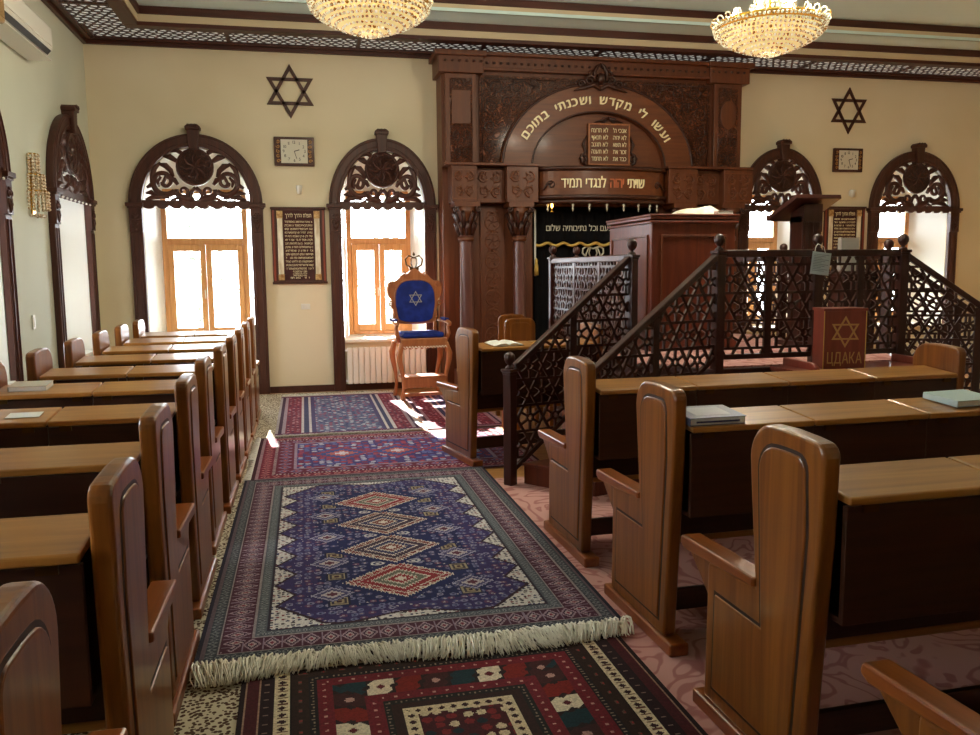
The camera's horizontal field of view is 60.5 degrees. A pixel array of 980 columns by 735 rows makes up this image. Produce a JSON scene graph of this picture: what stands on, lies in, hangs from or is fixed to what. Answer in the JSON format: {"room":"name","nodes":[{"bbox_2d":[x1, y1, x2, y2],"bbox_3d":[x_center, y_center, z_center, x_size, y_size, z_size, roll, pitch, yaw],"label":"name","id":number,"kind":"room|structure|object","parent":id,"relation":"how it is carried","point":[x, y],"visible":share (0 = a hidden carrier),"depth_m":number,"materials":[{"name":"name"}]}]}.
{"room":"house of worship","nodes":[
{"label":"house of worship","id":0,"kind":"room"},
{"bbox_2d":[0,0,100,380],"bbox_3d":[-3.894,-1.276,3.484,0.850,5.100,14.720,-2,7,-12],"label":"wall","id":1,"kind":"structure","parent":0,"point":[32,93],"depth_m":8.41,"materials":[{"name":"beige paint"}]},
{"bbox_2d":[0,0,4,23],"bbox_3d":[-4.043,-2.970,6.617,0.305,0.420,0.340,-2,7,-12],"label":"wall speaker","id":2,"kind":"object","parent":1,"relation":"attached to","point":[2,12],"visible":1,"depth_m":6.75,"materials":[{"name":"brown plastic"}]},
{"bbox_2d":[0,261,15,384],"bbox_3d":[-4.538,-1.103,6.598,0.895,2.715,1.380,-2,7,-12],"label":"window","id":3,"kind":"structure","parent":1,"relation":"in","point":[3,341],"depth_m":7.44,"materials":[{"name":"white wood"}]},
{"bbox_2d":[0,111,23,380],"bbox_3d":[-4.066,-0.865,6.729,0.174,3.534,1.770,-2,7,-12],"label":"window surround","id":4,"kind":"object","parent":1,"relation":"attached to","point":[6,176],"visible":0.89,"depth_m":7.42,"materials":[{"name":"brown wood"}]},
{"bbox_2d":[0,0,52,60],"bbox_3d":[-4.277,-3.123,7.542,0.252,0.366,1.570,-2,7,-12],"label":"air conditioner","id":5,"kind":"object","parent":1,"relation":"attached to","point":[23,30],"visible":0.91,"depth_m":7.65,"materials":[{"name":"white plastic"}]},
{"bbox_2d":[32,315,35,329],"bbox_3d":[-4.446,-0.442,8.199,0.017,0.140,0.080,-2,7,-12],"label":"light switch","id":6,"kind":"object","parent":1,"relation":"attached to","point":[33,316],"visible":1,"depth_m":8.17,"materials":[{"name":"white plastic"}]},
{"bbox_2d":[26,153,50,217],"bbox_3d":[-4.433,-1.788,8.274,0.168,0.619,0.330,-2,7,-12],"label":"sconce","id":7,"kind":"object","parent":1,"relation":"attached to","point":[34,176],"visible":1,"depth_m":8.21,"materials":[{"name":"gold metal"}]},
{"bbox_2d":[46,104,100,367],"bbox_3d":[-4.722,-1.204,9.689,0.174,3.534,1.770,-2,7,-12],"label":"window surround","id":8,"kind":"object","parent":1,"relation":"attached to","point":[66,151],"visible":0.95,"depth_m":9.30,"materials":[{"name":"brown wood"}]},
{"bbox_2d":[59,172,92,355],"bbox_3d":[-5.194,-1.442,9.557,0.895,2.715,1.380,-2,7,-12],"label":"window","id":9,"kind":"structure","parent":1,"relation":"in","point":[72,226],"depth_m":10.30,"materials":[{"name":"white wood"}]},
{"bbox_2d":[83,44,979,386],"bbox_3d":[1.435,-2.388,12.562,14.294,5.100,0.850,-2,7,-12],"label":"wall","id":10,"kind":"structure","parent":0,"point":[138,98],"depth_m":11.32,"materials":[{"name":"beige paint"}]},
{"bbox_2d":[125,123,269,393],"bbox_3d":[-3.803,-1.366,10.995,1.730,3.534,0.174,-2,7,-12],"label":"window surround","id":11,"kind":"object","parent":10,"relation":"attached to","point":[194,166],"visible":0.94,"depth_m":10.89,"materials":[{"name":"brown wood"}]},
{"bbox_2d":[143,149,254,331],"bbox_3d":[-3.908,-1.673,11.431,1.340,2.715,0.895,-2,7,-12],"label":"window","id":12,"kind":"structure","parent":10,"relation":"in","point":[160,261],"depth_m":11.70,"materials":[{"name":"brown wood"}]},
{"bbox_2d":[266,65,313,117],"bbox_3d":[-2.633,-3.634,11.068,0.604,0.697,0.020,-2,7,-12],"label":"star ornament","id":13,"kind":"object","parent":10,"relation":"attached to","point":[283,78],"visible":1,"depth_m":11.06,"materials":[{"name":"brown wood"}]},
{"bbox_2d":[273,137,314,165],"bbox_3d":[-2.596,-2.863,11.146,0.520,0.375,0.056,-2,7,-12],"label":"wall clock","id":14,"kind":"object","parent":10,"relation":"attached to","point":[288,151],"visible":1,"depth_m":11.12,"materials":[{"name":"brown wood"}]},
{"bbox_2d":[270,207,327,283],"bbox_3d":[-2.565,-1.638,11.298,0.725,1.020,0.045,-2,7,-12],"label":"plaque","id":15,"kind":"object","parent":10,"relation":"attached to","point":[298,233],"visible":1,"depth_m":11.29,"materials":[{"name":"brown wood"}]},
{"bbox_2d":[296,185,302,193],"bbox_3d":[-2.539,-2.366,11.191,0.090,0.110,0.104,-2,7,-12],"label":"wall lamp","id":16,"kind":"object","parent":10,"relation":"attached to","point":[298,187],"visible":1,"depth_m":11.15,"materials":[{"name":"white plastic"}]},
{"bbox_2d":[301,304,309,308],"bbox_3d":[-2.504,-0.827,11.420,0.120,0.075,0.017,-2,7,-12],"label":"power socket","id":17,"kind":"object","parent":10,"relation":"attached to","point":[303,306],"visible":1,"depth_m":11.41,"materials":[{"name":"white plastic"}]},
{"bbox_2d":[326,128,438,390],"bbox_3d":[-1.444,-1.449,11.508,1.520,3.534,0.174,-2,7,-12],"label":"window surround","id":18,"kind":"object","parent":10,"relation":"attached to","point":[382,170],"visible":0.98,"depth_m":11.41,"materials":[{"name":"brown wood"}]},
{"bbox_2d":[341,153,424,342],"bbox_3d":[-1.550,-1.756,11.944,1.130,2.715,0.895,-2,7,-12],"label":"window","id":19,"kind":"structure","parent":10,"relation":"in","point":[380,331],"depth_m":12.26,"materials":[{"name":"brown wood"}]},
{"bbox_2d":[345,346,425,383],"bbox_3d":[-1.434,-0.043,11.689,1.132,0.500,0.128,-2,7,-12],"label":"radiator","id":20,"kind":"object","parent":10,"relation":"attached to","point":[415,359],"visible":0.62,"depth_m":11.60,"materials":[{"name":"white metal"}]},
{"bbox_2d":[41,0,979,82],"bbox_3d":[3.046,-3.696,4.951,13.494,0.455,14.320,-2,7,-12],"label":"trim","id":21,"kind":"structure","parent":10,"relation":"attached to","point":[119,7],"depth_m":10.87,"materials":[{"name":"brown wood"}]},
{"bbox_2d":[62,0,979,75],"bbox_3d":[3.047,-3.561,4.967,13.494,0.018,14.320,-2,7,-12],"label":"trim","id":22,"kind":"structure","parent":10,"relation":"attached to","point":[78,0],"depth_m":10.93,"materials":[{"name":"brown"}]},
{"bbox_2d":[136,0,979,49],"bbox_3d":[3.045,-3.759,4.944,12.014,0.040,12.840,-2,7,-12],"label":"ceiling","id":23,"kind":"structure","parent":10,"relation":"attached to","point":[474,16],"depth_m":10.69,"materials":[{"name":"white paint"}]},
{"bbox_2d":[270,360,970,392],"bbox_3d":[1.553,0.148,12.430,13.494,0.090,0.020,-2,7,-12],"label":"baseboard","id":24,"kind":"structure","parent":10,"relation":"attached to","point":[366,386],"depth_m":11.60,"materials":[{"name":"brown wood"}]},
{"bbox_2d":[746,161,802,331],"bbox_3d":[4.314,-1.962,13.220,1.060,2.715,0.895,-2,7,-12],"label":"window","id":25,"kind":"structure","parent":10,"relation":"in","point":[780,230],"depth_m":13.57,"materials":[{"name":"brown wood"}]},
{"bbox_2d":[736,139,823,333],"bbox_3d":[4.420,-1.654,12.784,1.450,3.534,0.174,-2,7,-12],"label":"window surround","id":26,"kind":"object","parent":10,"relation":"attached to","point":[781,176],"visible":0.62,"depth_m":12.64,"materials":[{"name":"brown wood"}]},
{"bbox_2d":[822,206,866,269],"bbox_3d":[5.494,-1.960,13.047,0.730,1.060,0.045,-2,7,-12],"label":"plaque","id":27,"kind":"object","parent":10,"relation":"attached to","point":[839,221],"visible":0.48,"depth_m":13.01,"materials":[{"name":"brown wood"}]},
{"bbox_2d":[832,148,862,171],"bbox_3d":[5.493,-3.182,12.902,0.500,0.355,0.056,-2,7,-12],"label":"wall clock","id":28,"kind":"object","parent":10,"relation":"attached to","point":[844,159],"visible":1,"depth_m":12.88,"materials":[{"name":"brown wood"}]},
{"bbox_2d":[831,87,866,133],"bbox_3d":[5.480,-3.919,12.833,0.604,0.697,0.020,-2,7,-12],"label":"star ornament","id":29,"kind":"object","parent":10,"relation":"attached to","point":[835,100],"visible":1,"depth_m":12.82,"materials":[{"name":"brown wood"}]},
{"bbox_2d":[849,190,855,196],"bbox_3d":[5.586,-2.680,12.956,0.090,0.110,0.104,-2,7,-12],"label":"wall lamp","id":30,"kind":"object","parent":10,"relation":"attached to","point":[851,192],"visible":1,"depth_m":12.92,"materials":[{"name":"white plastic"}]},
{"bbox_2d":[874,163,946,327],"bbox_3d":[6.590,-2.041,13.716,1.280,2.715,0.895,-2,7,-12],"label":"window","id":31,"kind":"structure","parent":10,"relation":"in","point":[926,232],"depth_m":13.84,"materials":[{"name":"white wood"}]},
{"bbox_2d":[866,142,962,348],"bbox_3d":[6.696,-1.734,13.279,1.670,3.534,0.174,-2,7,-12],"label":"window surround","id":32,"kind":"object","parent":10,"relation":"attached to","point":[916,175],"visible":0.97,"depth_m":13.16,"materials":[{"name":"brown wood"}]},
{"bbox_2d":[259,368,979,477],"bbox_3d":[3.091,1.049,5.505,14.494,0.120,15.320,-2,7,-12],"label":"floor","id":33,"kind":"structure","parent":0,"point":[540,453],"depth_m":8.98,"materials":[{"name":"pink carpet"}]},
{"bbox_2d":[63,390,400,734],"bbox_3d":[-1.681,1.149,4.500,3.350,0.005,14.000,-2,7,-12],"label":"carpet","id":34,"kind":"object","parent":33,"relation":"on","point":[210,710],"visible":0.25,"depth_m":3.31,"materials":[{"name":"carpet"}]},
{"bbox_2d":[0,581,127,734],"bbox_3d":[-1.339,0.926,1.396,1.234,1.152,0.816,-2,7,-12],"label":"wooden pew","id":35,"kind":"object","parent":34,"relation":"on","point":[30,699],"visible":1,"depth_m":1.31,"materials":[{"name":"brown wood"}]},
{"bbox_2d":[0,457,177,734],"bbox_3d":[-1.568,0.821,2.313,1.234,1.152,0.816,-2,7,-12],"label":"wooden pew","id":36,"kind":"object","parent":34,"relation":"on","point":[114,657],"visible":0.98,"depth_m":2.09,"materials":[{"name":"brown wood"}]},
{"bbox_2d":[0,403,199,726],"bbox_3d":[-1.837,0.714,3.251,1.234,1.152,0.816,-2,7,-12],"label":"wooden pew","id":37,"kind":"object","parent":34,"relation":"on","point":[40,480],"visible":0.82,"depth_m":3.01,"materials":[{"name":"brown wood"}]},
{"bbox_2d":[0,373,216,619],"bbox_3d":[-2.068,0.606,4.197,1.234,1.152,0.816,-2,7,-12],"label":"wooden pew","id":38,"kind":"object","parent":34,"relation":"on","point":[75,425],"visible":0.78,"depth_m":3.94,"materials":[{"name":"brown wood"}]},
{"bbox_2d":[4,411,43,418],"bbox_3d":[-2.134,0.218,3.853,0.140,0.010,0.100,-2,7,-15],"label":"paper sheet","id":39,"kind":"object","parent":38,"relation":"on","point":[23,414],"visible":1,"depth_m":3.84,"materials":[{"name":"white paper"}]},
{"bbox_2d":[0,355,226,554],"bbox_3d":[-2.294,0.502,5.104,1.234,1.152,0.816,-2,7,-12],"label":"wooden pew","id":40,"kind":"object","parent":34,"relation":"on","point":[62,395],"visible":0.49,"depth_m":4.81,"materials":[{"name":"brown wood"}]},
{"bbox_2d":[7,380,53,391],"bbox_3d":[-2.582,0.104,4.731,0.200,0.042,0.152,-2,7,-12],"label":"book","id":41,"kind":"object","parent":40,"relation":"on","point":[44,385],"visible":1,"depth_m":4.68,"materials":[{"name":"beige paper"}]},
{"bbox_2d":[25,343,238,513],"bbox_3d":[-2.465,0.405,5.942,1.234,1.152,0.816,-2,7,-12],"label":"wooden pew","id":42,"kind":"object","parent":34,"relation":"on","point":[39,363],"visible":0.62,"depth_m":5.65,"materials":[{"name":"brown wood"}]},
{"bbox_2d":[64,334,246,482],"bbox_3d":[-2.645,0.309,6.777,1.234,1.152,0.816,-2,7,-12],"label":"wooden pew","id":43,"kind":"object","parent":34,"relation":"on","point":[74,349],"visible":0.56,"depth_m":6.49,"materials":[{"name":"brown wood"}]},
{"bbox_2d":[92,327,252,458],"bbox_3d":[-2.830,0.214,7.612,1.234,1.152,0.816,-2,7,-12],"label":"wooden pew","id":44,"kind":"object","parent":34,"relation":"on","point":[100,339],"visible":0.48,"depth_m":7.32,"materials":[{"name":"brown wood"}]},
{"bbox_2d":[114,321,257,439],"bbox_3d":[-3.015,0.118,8.446,1.234,1.152,0.816,-2,7,-12],"label":"wooden pew","id":45,"kind":"object","parent":34,"relation":"on","point":[121,331],"visible":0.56,"depth_m":8.15,"materials":[{"name":"brown wood"}]},
{"bbox_2d":[132,317,261,422],"bbox_3d":[-3.200,0.022,9.280,1.234,1.152,0.816,-2,7,-12],"label":"wooden pew","id":46,"kind":"object","parent":34,"relation":"on","point":[138,325],"visible":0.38,"depth_m":8.99,"materials":[{"name":"brown wood"}]},
{"bbox_2d":[274,390,423,436],"bbox_3d":[-1.702,0.494,9.908,1.542,0.033,2.920,-2,7,-12],"label":"patterned rug","id":47,"kind":"object","parent":34,"relation":"on","point":[366,411],"visible":0.98,"depth_m":9.61,"materials":[{"name":"fabric"}]},
{"bbox_2d":[242,427,538,481],"bbox_3d":[-0.932,0.752,7.682,2.467,0.022,1.740,-2,7,-12],"label":"patterned rug","id":48,"kind":"object","parent":34,"relation":"on","point":[323,455],"visible":0.86,"depth_m":7.50,"materials":[{"name":"fabric"}]},
{"bbox_2d":[436,322,602,466],"bbox_3d":[0.264,0.181,7.549,1.274,1.152,0.871,-3,7,-24],"label":"wooden pew","id":49,"kind":"object","parent":48,"relation":"on","point":[479,388],"visible":0.54,"depth_m":7.14,"materials":[{"name":"brown wood"}]},
{"bbox_2d":[484,340,523,346],"bbox_3d":[0.117,-0.208,7.123,0.280,0.040,0.210,-4,7,-25],"label":"open book","id":50,"kind":"object","parent":49,"relation":"on","point":[502,343],"visible":1,"depth_m":7.07,"materials":[{"name":"white paper"}]},
{"bbox_2d":[235,627,707,734],"bbox_3d":[0.053,1.349,2.443,1.620,0.027,2.741,-2,7,-13],"label":"patterned rug","id":51,"kind":"object","parent":34,"relation":"on","point":[601,686],"visible":0.81,"depth_m":3.22,"materials":[{"name":"fabric"}]},
{"bbox_2d":[189,466,633,688],"bbox_3d":[-0.625,1.017,5.127,1.908,0.061,3.389,-2,7,-12],"label":"patterned rug","id":52,"kind":"object","parent":51,"relation":"on","point":[426,560],"visible":1,"depth_m":4.42,"materials":[{"name":"fabric"}]},
{"bbox_2d":[405,395,501,428],"bbox_3d":[-0.483,0.488,9.967,0.860,0.006,2.400,-2,7,-12],"label":"patterned rug","id":53,"kind":"object","parent":33,"relation":"on","point":[430,409],"visible":0.48,"depth_m":9.62,"materials":[{"name":"fabric"}]},
{"bbox_2d":[387,252,451,400],"bbox_3d":[-0.906,-0.551,10.816,0.736,1.870,0.560,-3,7,-18],"label":"chair","id":54,"kind":"object","parent":53,"relation":"on","point":[414,295],"visible":0.98,"depth_m":10.91,"materials":[{"name":"brown wood"}]},
{"bbox_2d":[399,330,443,338],"bbox_3d":[-0.898,-0.430,10.811,0.530,0.070,0.440,-3,7,-18],"label":"seat cushion","id":55,"kind":"object","parent":54,"relation":"on","point":[415,334],"depth_m":10.63,"materials":[{"name":"blue fabric"}]},
{"bbox_2d":[495,314,542,418],"bbox_3d":[0.319,-0.008,9.304,0.420,1.140,0.457,-3,7,-18],"label":"wooden chair","id":56,"kind":"object","parent":33,"relation":"on","point":[501,320],"visible":0.24,"depth_m":9.40,"materials":[{"name":"brown wood"}]},
{"bbox_2d":[502,318,552,429],"bbox_3d":[0.378,0.076,8.575,0.420,1.140,0.457,-3,7,-18],"label":"wooden chair","id":57,"kind":"object","parent":33,"relation":"on","point":[515,329],"visible":0.38,"depth_m":8.69,"materials":[{"name":"brown wood"}]},
{"bbox_2d":[428,48,754,384],"bbox_3d":[1.499,-1.980,11.707,4.540,4.487,0.921,-2,7,-12],"label":"torah ark","id":58,"kind":"object","parent":33,"relation":"on","point":[518,134],"visible":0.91,"depth_m":11.42,"materials":[{"name":"brown wood"}]},
{"bbox_2d":[533,208,653,339],"bbox_3d":[1.473,-1.164,11.906,1.800,2.140,0.196,-2,7,-12],"label":"curtain","id":59,"kind":"object","parent":58,"relation":"hanging from","point":[566,229],"visible":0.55,"depth_m":11.78,"materials":[{"name":"black fabric"}]},
{"bbox_2d":[533,212,609,339],"bbox_3d":[1.472,-1.161,11.966,1.760,2.120,0.059,-2,7,-12],"label":"drape","id":60,"kind":"object","parent":59,"relation":"hanging from","point":[541,281],"depth_m":11.80,"materials":[{"name":"black fabric"}]},
{"bbox_2d":[494,477,979,734],"bbox_3d":[5.245,1.218,3.338,9.620,0.005,8.750,-2,7,-12],"label":"carpet","id":61,"kind":"object","parent":33,"relation":"on","point":[947,660],"visible":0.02,"depth_m":3.62,"materials":[{"name":"carpet"}]},
{"bbox_2d":[501,234,979,498],"bbox_3d":[2.179,-0.271,8.124,4.916,1.900,3.846,-2,7,-12],"label":"railing","id":62,"kind":"object","parent":61,"relation":"on","point":[751,353],"visible":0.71,"depth_m":6.69,"materials":[{"name":"brown wood"}]},
{"bbox_2d":[606,214,739,351],"bbox_3d":[1.790,-0.859,8.435,0.904,1.270,1.174,-2,7,-12],"label":"desk","id":63,"kind":"object","parent":62,"relation":"on","point":[670,247],"visible":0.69,"depth_m":7.87,"materials":[{"name":"brown wood"}]},
{"bbox_2d":[672,206,718,213],"bbox_3d":[2.002,-1.519,8.154,0.630,0.099,0.460,-2,7,-15],"label":"cloth cover","id":64,"kind":"object","parent":63,"relation":"on","point":[706,209],"visible":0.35,"depth_m":8.03,"materials":[{"name":"white fabric"}]},
{"bbox_2d":[714,211,732,213],"bbox_3d":[2.200,-1.458,7.914,0.160,0.030,0.085,-2,7,-12],"label":"book","id":65,"kind":"object","parent":63,"relation":"on","point":[715,212],"visible":0.8,"depth_m":7.88,"materials":[{"name":"beige paper"}]},
{"bbox_2d":[766,194,840,344],"bbox_3d":[3.072,-0.950,8.316,0.480,1.453,0.540,-2,7,-12],"label":"lectern","id":66,"kind":"object","parent":62,"relation":"on","point":[804,212],"visible":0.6,"depth_m":8.14,"materials":[{"name":"brown wood"}]},
{"bbox_2d":[810,244,830,275],"bbox_3d":[2.591,-0.849,6.612,0.184,0.254,0.040,-2,7,-12],"label":"bag","id":67,"kind":"object","parent":62,"relation":"hanging from","point":[820,263],"visible":1,"depth_m":6.60,"materials":[{"name":"white"}]},
{"bbox_2d":[824,271,880,347],"bbox_3d":[3.312,-0.522,7.755,0.400,0.729,0.340,-2,7,-12],"label":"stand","id":68,"kind":"object","parent":62,"relation":"on","point":[833,277],"visible":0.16,"depth_m":7.64,"materials":[{"name":"brown wood"}]},
{"bbox_2d":[837,238,858,270],"bbox_3d":[3.242,-1.023,7.604,0.200,0.300,0.050,-3,7,-18],"label":"book","id":69,"kind":"object","parent":68,"relation":"on","point":[843,243],"visible":0.67,"depth_m":7.58,"materials":[{"name":"beige paper"}]},
{"bbox_2d":[538,343,965,567],"bbox_3d":[1.621,0.442,5.290,2.494,1.152,0.871,-2,7,-14],"label":"wooden pew","id":70,"kind":"object","parent":61,"relation":"on","point":[600,414],"visible":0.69,"depth_m":4.84,"materials":[{"name":"brown wood"}]},
{"bbox_2d":[596,380,979,656],"bbox_3d":[1.859,0.566,4.213,2.494,1.152,0.871,-2,7,-14],"label":"wooden pew","id":71,"kind":"object","parent":61,"relation":"on","point":[694,479],"visible":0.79,"depth_m":3.71,"materials":[{"name":"brown wood"}]},
{"bbox_2d":[686,405,745,426],"bbox_3d":[0.928,0.204,3.599,0.260,0.050,0.202,-2,7,-14],"label":"book","id":72,"kind":"object","parent":71,"relation":"on","point":[706,415],"visible":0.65,"depth_m":3.53,"materials":[{"name":"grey paper"}]},
{"bbox_2d":[923,389,979,407],"bbox_3d":[2.219,0.144,3.965,0.250,0.046,0.202,-3,7,-18],"label":"book","id":73,"kind":"object","parent":71,"relation":"on","point":[961,397],"visible":1,"depth_m":3.93,"materials":[{"name":"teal paper"}]},
{"bbox_2d":[681,424,979,734],"bbox_3d":[2.051,0.690,3.134,2.494,1.152,0.871,-2,7,-14],"label":"wooden pew","id":74,"kind":"object","parent":61,"relation":"on","point":[848,554],"visible":1,"depth_m":2.55,"materials":[{"name":"brown wood"}]},
{"bbox_2d":[770,354,912,371],"bbox_3d":[2.748,0.406,6.355,1.200,0.955,0.460,-2,7,-12],"label":"stand","id":75,"kind":"object","parent":61,"relation":"on","point":[789,364],"visible":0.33,"depth_m":6.31,"materials":[{"name":"brown wood"}]},
{"bbox_2d":[812,307,868,368],"bbox_3d":[2.564,-0.220,6.178,0.321,0.441,0.216,-1,7,-1],"label":"box","id":76,"kind":"object","parent":75,"relation":"on","point":[839,333],"visible":0.98,"depth_m":6.08,"materials":[{"name":"brown wood"}]},
{"bbox_2d":[861,659,979,734],"bbox_3d":[2.280,0.812,2.069,2.494,1.152,0.871,-2,7,-13],"label":"wooden pew","id":77,"kind":"object","parent":61,"relation":"on","point":[917,707],"visible":1,"depth_m":2.03,"materials":[{"name":"brown wood"}]},
{"bbox_2d":[532,0,979,27],"bbox_3d":[2.774,-4.044,5.083,14.744,0.200,15.570,-2,7,-12],"label":"ceiling","id":78,"kind":"structure","parent":0,"point":[963,13],"depth_m":10.79,"materials":[{"name":"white paint"}]},
{"bbox_2d":[306,0,432,38],"bbox_3d":[-0.959,-3.362,6.617,1.023,1.490,1.016,-2,7,-12],"label":"crystal chandelier","id":79,"kind":"object","parent":78,"relation":"hanging from","point":[370,19],"visible":1,"depth_m":6.50,"materials":[{"name":"gold metal"}]},
{"bbox_2d":[710,0,831,58],"bbox_3d":[2.464,-3.482,7.361,1.023,1.490,1.016,-2,7,-12],"label":"crystal chandelier","id":80,"kind":"object","parent":78,"relation":"hanging from","point":[770,32],"visible":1,"depth_m":7.16,"materials":[{"name":"gold metal"}]},
{"label":"outside","id":81,"kind":"structure","parent":0,"visible":0},
{"bbox_3d":[2.282,1.212,11.838,38.594,0.100,33.720,-2,7,-12],"label":"ground","id":82,"kind":"structure","parent":81,"visible":0},
{"bbox_2d":[166,194,252,327],"bbox_3d":[-5.322,-1.689,15.273,3.320,5.015,3.516,-2,7,-12],"label":"bare tree","id":83,"kind":"object","parent":82,"relation":"on","point":[196,274],"visible":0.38,"depth_m":15.28,"materials":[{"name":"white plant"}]},
{"bbox_2d":[345,196,404,322],"bbox_3d":[-1.931,-2.065,16.504,3.590,5.410,3.543,-2,7,-12],"label":"bare tree","id":84,"kind":"object","parent":82,"relation":"on","point":[388,274],"visible":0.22,"depth_m":16.39,"materials":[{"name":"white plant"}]},
{"bbox_2d":[750,212,894,289],"bbox_3d":[6.101,-2.093,16.682,3.689,5.271,3.469,-2,7,-12],"label":"bare tree","id":85,"kind":"object","parent":82,"relation":"on","point":[761,273],"visible":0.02,"depth_m":16.62,"materials":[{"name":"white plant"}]},
{"bbox_2d":[880,201,902,236],"bbox_3d":[9.053,-2.125,17.649,3.543,5.054,3.412,-2,7,-12],"label":"bare tree","id":86,"kind":"object","parent":82,"relation":"on","point":[895,217],"visible":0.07,"depth_m":17.72,"materials":[{"name":"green plant"}]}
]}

